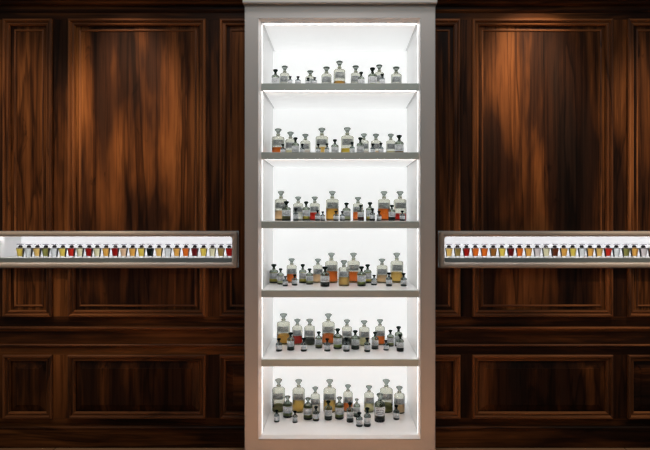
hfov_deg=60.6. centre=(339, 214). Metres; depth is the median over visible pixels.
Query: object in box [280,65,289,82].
bottle
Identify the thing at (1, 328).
trim
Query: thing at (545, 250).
flask
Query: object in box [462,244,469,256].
flask
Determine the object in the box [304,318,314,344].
bottle
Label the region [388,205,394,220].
bottle
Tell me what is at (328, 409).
bottle
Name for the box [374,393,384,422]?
bottle
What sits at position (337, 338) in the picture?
bottle
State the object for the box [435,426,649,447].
baseboard
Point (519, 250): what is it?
flask
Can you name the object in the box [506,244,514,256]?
flask
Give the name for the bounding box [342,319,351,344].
bottle
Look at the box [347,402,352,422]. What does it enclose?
bottle
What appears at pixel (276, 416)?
bottle
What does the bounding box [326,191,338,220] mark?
bottle
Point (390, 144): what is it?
bottle
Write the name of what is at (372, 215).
bottle
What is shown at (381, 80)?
bottle
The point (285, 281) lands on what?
bottle
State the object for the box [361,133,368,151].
bottle
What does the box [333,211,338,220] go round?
bottle
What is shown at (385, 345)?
bottle
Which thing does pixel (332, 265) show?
bottle
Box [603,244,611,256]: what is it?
flask
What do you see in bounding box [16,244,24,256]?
bottle
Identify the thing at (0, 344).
trim
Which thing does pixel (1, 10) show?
trim
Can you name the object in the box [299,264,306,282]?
bottle
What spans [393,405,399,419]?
bottle
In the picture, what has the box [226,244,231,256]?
flask
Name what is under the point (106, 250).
bottle
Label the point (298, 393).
bottle
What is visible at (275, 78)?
bottle
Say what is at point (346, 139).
bottle
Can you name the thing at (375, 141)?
bottle
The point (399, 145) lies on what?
bottle
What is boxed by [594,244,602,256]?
flask
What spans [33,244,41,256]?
bottle
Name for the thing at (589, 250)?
flask
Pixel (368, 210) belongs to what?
bottle
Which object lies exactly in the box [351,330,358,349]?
bottle
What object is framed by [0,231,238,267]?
display case
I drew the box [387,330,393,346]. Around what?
bottle
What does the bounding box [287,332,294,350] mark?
bottle
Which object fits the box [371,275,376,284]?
bottle
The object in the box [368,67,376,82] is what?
bottle
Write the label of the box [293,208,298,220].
bottle
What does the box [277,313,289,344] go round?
bottle
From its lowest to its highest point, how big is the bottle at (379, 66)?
0.139 m
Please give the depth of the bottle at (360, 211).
2.69 m
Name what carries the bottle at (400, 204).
on the display cabinet
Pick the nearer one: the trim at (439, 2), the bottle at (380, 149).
the bottle at (380, 149)
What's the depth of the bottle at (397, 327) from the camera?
2.75 m
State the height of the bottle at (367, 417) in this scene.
0.087 m
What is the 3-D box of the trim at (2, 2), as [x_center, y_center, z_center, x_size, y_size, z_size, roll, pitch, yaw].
[-1.527,-1.064,2.705,2.192,0.060,0.090,0,0,0]
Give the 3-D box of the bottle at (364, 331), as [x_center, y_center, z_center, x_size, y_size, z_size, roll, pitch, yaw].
[0.121,0.587,2.773,0.053,0.125,0.054,0,0,-6]
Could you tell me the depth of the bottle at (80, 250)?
2.78 m
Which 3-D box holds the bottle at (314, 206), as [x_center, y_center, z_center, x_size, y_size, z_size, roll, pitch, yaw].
[-0.127,-0.033,2.793,0.052,0.122,0.053,0,0,4]
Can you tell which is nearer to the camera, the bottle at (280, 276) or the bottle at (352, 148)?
the bottle at (352, 148)
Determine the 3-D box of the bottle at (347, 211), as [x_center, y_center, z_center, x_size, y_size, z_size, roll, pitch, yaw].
[0.032,-0.016,2.702,0.040,0.089,0.041,0,0,-8]
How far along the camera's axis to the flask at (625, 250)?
2.78 m
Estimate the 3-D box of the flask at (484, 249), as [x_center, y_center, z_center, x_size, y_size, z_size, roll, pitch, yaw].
[0.725,0.178,2.792,0.035,0.068,0.035,0,0,0]
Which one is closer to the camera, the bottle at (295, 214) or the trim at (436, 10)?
the bottle at (295, 214)
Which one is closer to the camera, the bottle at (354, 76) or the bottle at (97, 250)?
the bottle at (354, 76)
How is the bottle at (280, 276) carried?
on the display cabinet
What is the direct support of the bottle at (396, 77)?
on the display cabinet
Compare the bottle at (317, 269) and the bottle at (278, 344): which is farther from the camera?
the bottle at (317, 269)
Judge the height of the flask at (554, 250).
0.068 m
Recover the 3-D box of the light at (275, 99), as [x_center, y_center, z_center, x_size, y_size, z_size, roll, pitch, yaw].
[0.000,-0.579,2.730,0.707,0.028,0.436,0,0,0]
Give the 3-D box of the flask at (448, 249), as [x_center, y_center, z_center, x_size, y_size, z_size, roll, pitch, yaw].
[0.548,0.178,2.792,0.035,0.068,0.035,0,0,0]
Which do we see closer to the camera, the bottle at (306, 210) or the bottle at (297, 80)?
the bottle at (297, 80)
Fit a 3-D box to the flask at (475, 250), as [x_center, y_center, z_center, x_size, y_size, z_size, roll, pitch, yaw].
[0.680,0.178,2.792,0.035,0.068,0.035,0,0,0]
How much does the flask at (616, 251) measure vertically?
0.068 m
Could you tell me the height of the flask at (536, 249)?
0.068 m
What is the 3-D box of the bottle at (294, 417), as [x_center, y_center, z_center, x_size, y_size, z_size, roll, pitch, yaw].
[-0.216,0.967,2.664,0.025,0.055,0.026,0,0,-2]
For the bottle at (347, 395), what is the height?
0.135 m
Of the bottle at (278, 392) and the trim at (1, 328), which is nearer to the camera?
the trim at (1, 328)
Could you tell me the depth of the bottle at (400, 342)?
2.64 m
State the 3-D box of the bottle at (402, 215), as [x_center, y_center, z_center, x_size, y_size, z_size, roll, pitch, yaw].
[0.295,0.003,2.631,0.026,0.050,0.027,0,0,-1]
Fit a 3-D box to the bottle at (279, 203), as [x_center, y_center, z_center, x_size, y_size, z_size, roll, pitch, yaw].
[-0.295,-0.047,2.777,0.062,0.150,0.062,0,0,-1]
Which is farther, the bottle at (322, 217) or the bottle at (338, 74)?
the bottle at (338, 74)
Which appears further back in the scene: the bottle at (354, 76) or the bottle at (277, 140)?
the bottle at (277, 140)
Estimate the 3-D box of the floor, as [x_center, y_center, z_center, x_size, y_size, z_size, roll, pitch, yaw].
[0.000,1.173,1.200,5.247,0.050,3.800,0,0,0]
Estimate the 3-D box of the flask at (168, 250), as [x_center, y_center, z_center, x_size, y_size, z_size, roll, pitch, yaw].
[-0.864,0.178,2.792,0.035,0.068,0.035,0,0,0]
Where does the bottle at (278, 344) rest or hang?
on the display cabinet
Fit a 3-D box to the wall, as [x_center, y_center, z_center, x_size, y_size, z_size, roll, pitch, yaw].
[0.000,-0.231,2.771,5.247,2.756,0.078,0,0,0]
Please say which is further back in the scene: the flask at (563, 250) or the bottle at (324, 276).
the flask at (563, 250)
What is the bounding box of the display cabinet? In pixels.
[243,0,436,449]
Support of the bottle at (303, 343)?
on the display cabinet
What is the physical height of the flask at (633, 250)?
0.068 m
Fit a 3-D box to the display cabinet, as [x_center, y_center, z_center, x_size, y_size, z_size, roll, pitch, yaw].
[0.000,-0.003,2.791,0.872,2.298,0.618,0,0,0]
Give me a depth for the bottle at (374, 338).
2.69 m
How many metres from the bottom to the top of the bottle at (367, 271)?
0.094 m
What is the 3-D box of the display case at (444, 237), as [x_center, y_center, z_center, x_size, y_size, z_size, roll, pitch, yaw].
[1.105,0.171,2.837,1.234,0.181,0.233,0,0,0]
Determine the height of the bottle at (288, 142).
0.137 m
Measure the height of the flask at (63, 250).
0.068 m
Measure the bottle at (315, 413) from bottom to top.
0.069 m
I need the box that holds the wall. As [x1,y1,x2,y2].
[0,6,649,425]
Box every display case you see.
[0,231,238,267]
[438,231,649,267]
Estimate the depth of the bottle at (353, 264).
2.78 m
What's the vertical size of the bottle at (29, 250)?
0.068 m
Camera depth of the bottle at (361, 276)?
2.64 m
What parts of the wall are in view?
panel moulding, panel moulding, panel, panel, rail, rail, rail, panel moulding, panel moulding, panel, panel, panel moulding, panel moulding, panel, panel, panel, panel, panel moulding, panel moulding, panel, panel, rail, rail, rail, panel moulding, panel moulding, panel moulding, panel moulding, panel, panel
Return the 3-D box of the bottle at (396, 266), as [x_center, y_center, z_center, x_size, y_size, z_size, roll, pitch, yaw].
[0.287,0.264,2.804,0.064,0.150,0.065,0,0,-3]
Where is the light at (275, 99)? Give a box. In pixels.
[263,91,416,108]
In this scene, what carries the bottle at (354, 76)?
on the display cabinet
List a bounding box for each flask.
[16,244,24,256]
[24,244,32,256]
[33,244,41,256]
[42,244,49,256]
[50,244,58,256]
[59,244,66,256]
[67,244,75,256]
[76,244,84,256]
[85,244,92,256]
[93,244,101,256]
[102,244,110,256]
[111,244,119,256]
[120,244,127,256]
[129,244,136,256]
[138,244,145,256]
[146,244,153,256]
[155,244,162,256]
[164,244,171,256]
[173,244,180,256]
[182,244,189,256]
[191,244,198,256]
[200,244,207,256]
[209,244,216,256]
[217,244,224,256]
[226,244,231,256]
[445,244,452,256]
[454,244,460,256]
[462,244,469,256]
[471,244,478,256]
[480,244,487,256]
[489,244,496,256]
[498,244,505,256]
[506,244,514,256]
[515,244,522,256]
[524,244,531,256]
[533,244,540,256]
[542,244,549,256]
[550,244,558,256]
[559,244,567,256]
[568,244,576,256]
[577,244,585,256]
[586,244,593,256]
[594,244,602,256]
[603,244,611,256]
[612,244,620,256]
[621,244,629,256]
[630,244,638,256]
[639,244,647,256]
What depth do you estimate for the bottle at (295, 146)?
2.69 m
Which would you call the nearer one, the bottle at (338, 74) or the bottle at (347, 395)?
the bottle at (338, 74)
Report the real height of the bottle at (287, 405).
0.104 m
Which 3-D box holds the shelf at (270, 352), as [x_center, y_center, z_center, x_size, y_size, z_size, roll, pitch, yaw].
[0.000,0.664,2.730,0.707,0.028,0.436,0,0,0]
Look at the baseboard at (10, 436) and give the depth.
2.74 m
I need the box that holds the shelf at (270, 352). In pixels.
[262,338,417,358]
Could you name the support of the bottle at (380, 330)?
on the display cabinet
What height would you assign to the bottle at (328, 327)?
0.153 m
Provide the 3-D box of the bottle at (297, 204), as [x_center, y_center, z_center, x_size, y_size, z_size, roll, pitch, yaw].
[-0.210,-0.033,2.793,0.052,0.122,0.052,0,0,3]
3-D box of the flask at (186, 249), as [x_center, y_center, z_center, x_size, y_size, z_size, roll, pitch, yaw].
[-0.774,0.178,2.792,0.035,0.068,0.035,0,0,0]
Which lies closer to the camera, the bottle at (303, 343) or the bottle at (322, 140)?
the bottle at (303, 343)
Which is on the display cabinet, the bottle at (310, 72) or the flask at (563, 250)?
the bottle at (310, 72)
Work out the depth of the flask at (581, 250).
2.78 m
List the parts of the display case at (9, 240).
panel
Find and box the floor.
[0,448,649,449]
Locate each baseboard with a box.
[0,426,244,447]
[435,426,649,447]
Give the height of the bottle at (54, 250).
0.068 m
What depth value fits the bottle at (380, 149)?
2.62 m
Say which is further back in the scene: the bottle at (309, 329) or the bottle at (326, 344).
the bottle at (309, 329)
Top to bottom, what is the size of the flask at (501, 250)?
0.068 m
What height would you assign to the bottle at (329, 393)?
0.163 m
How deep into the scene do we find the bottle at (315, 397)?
2.78 m
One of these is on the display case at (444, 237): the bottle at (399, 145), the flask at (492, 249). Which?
the flask at (492, 249)
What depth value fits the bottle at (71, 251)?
2.78 m
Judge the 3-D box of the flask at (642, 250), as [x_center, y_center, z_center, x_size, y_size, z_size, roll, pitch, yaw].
[1.524,0.178,2.792,0.035,0.068,0.035,0,0,0]
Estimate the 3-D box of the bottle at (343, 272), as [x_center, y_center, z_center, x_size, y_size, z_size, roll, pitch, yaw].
[0.019,0.277,2.662,0.052,0.124,0.053,0,0,8]
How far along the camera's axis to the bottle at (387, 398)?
2.79 m
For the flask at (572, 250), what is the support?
on the display case at (444, 237)
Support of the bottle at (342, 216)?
on the display cabinet
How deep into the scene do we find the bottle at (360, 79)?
2.60 m
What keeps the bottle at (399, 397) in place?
on the display cabinet
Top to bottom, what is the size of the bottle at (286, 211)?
0.096 m
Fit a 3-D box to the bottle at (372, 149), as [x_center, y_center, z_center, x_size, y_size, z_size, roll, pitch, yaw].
[0.155,-0.311,2.631,0.023,0.057,0.024,0,0,5]
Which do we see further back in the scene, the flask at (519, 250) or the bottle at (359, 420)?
the flask at (519, 250)
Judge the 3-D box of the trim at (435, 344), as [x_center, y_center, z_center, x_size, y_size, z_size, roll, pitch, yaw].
[1.527,0.644,2.744,2.192,0.012,0.013,0,0,0]
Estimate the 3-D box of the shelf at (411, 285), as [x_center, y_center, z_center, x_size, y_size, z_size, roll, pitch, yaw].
[0.000,0.353,2.730,0.707,0.028,0.436,0,0,0]
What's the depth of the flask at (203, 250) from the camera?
2.78 m
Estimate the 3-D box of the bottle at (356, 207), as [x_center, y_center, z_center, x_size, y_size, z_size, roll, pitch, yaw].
[0.090,-0.032,2.793,0.052,0.120,0.053,0,0,7]
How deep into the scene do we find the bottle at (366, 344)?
2.64 m
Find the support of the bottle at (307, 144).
on the display cabinet
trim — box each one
[0,0,243,5]
[0,9,244,12]
[0,327,244,330]
[0,344,244,345]
[435,9,649,12]
[435,327,649,330]
[435,344,649,345]
[436,0,649,5]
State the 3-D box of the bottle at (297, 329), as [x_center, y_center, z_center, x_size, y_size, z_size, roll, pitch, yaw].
[-0.215,0.587,2.804,0.052,0.127,0.053,0,0,8]
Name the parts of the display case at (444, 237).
panel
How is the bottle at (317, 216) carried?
on the display cabinet
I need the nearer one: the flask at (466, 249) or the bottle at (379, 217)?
the bottle at (379, 217)
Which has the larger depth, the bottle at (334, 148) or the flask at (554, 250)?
the flask at (554, 250)
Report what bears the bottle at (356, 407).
on the display cabinet
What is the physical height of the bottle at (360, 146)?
0.096 m
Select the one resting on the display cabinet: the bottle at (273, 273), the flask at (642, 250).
the bottle at (273, 273)
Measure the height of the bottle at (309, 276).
0.078 m
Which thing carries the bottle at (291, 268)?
on the display cabinet
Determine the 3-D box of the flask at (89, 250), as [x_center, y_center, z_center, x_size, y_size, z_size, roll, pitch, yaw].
[-1.260,0.178,2.792,0.035,0.068,0.035,0,0,0]
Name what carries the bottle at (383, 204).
on the display cabinet
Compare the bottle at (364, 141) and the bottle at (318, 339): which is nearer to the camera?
the bottle at (318, 339)
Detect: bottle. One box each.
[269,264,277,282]
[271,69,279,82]
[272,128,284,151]
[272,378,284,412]
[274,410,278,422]
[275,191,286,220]
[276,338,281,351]
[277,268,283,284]
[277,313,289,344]
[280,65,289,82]
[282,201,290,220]
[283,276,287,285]
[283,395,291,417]
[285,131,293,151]
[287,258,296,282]
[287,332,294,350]
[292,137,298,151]
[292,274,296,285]
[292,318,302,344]
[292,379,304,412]
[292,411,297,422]
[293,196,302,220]
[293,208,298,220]
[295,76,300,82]
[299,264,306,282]
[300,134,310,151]
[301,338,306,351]
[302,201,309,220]
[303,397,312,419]
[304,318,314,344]
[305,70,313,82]
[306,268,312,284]
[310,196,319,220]
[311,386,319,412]
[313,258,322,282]
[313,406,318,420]
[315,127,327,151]
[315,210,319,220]
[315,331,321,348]
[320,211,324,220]
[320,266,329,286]
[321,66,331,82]
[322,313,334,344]
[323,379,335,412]
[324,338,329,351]
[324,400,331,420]
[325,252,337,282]
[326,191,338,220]
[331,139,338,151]
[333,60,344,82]
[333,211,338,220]
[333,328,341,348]
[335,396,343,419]
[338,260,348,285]
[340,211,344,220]
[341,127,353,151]
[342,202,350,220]
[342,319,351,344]
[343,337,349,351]
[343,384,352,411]
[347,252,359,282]
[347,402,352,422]
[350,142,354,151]
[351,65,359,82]
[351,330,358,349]
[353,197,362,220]
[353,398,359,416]
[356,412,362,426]
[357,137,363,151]
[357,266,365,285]
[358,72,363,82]
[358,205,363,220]
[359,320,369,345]
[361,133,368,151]
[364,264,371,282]
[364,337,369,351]
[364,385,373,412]
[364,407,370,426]
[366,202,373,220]
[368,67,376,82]
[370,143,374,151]
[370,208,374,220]
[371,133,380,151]
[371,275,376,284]
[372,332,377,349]
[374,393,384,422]
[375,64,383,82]
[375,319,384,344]
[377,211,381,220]
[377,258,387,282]
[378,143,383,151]
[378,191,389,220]
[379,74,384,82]
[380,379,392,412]
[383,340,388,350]
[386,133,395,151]
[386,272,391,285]
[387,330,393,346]
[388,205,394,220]
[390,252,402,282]
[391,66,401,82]
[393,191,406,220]
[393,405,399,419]
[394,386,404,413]
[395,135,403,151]
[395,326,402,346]
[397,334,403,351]
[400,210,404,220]
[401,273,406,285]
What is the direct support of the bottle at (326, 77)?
on the display cabinet
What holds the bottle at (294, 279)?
on the display cabinet
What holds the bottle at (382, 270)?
on the display cabinet
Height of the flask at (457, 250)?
0.068 m
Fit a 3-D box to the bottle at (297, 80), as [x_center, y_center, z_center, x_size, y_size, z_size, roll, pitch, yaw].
[-0.193,-0.615,2.551,0.025,0.044,0.026,0,0,8]
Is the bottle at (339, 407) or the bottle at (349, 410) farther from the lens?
the bottle at (339, 407)
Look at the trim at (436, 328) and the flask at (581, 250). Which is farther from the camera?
the flask at (581, 250)
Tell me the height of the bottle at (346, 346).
0.066 m
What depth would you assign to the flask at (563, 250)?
2.78 m
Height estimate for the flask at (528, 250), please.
0.068 m
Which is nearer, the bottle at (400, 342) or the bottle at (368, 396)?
the bottle at (400, 342)
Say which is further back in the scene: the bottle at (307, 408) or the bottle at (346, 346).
the bottle at (307, 408)
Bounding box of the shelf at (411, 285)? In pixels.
[262,279,417,289]
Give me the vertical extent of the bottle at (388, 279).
0.066 m

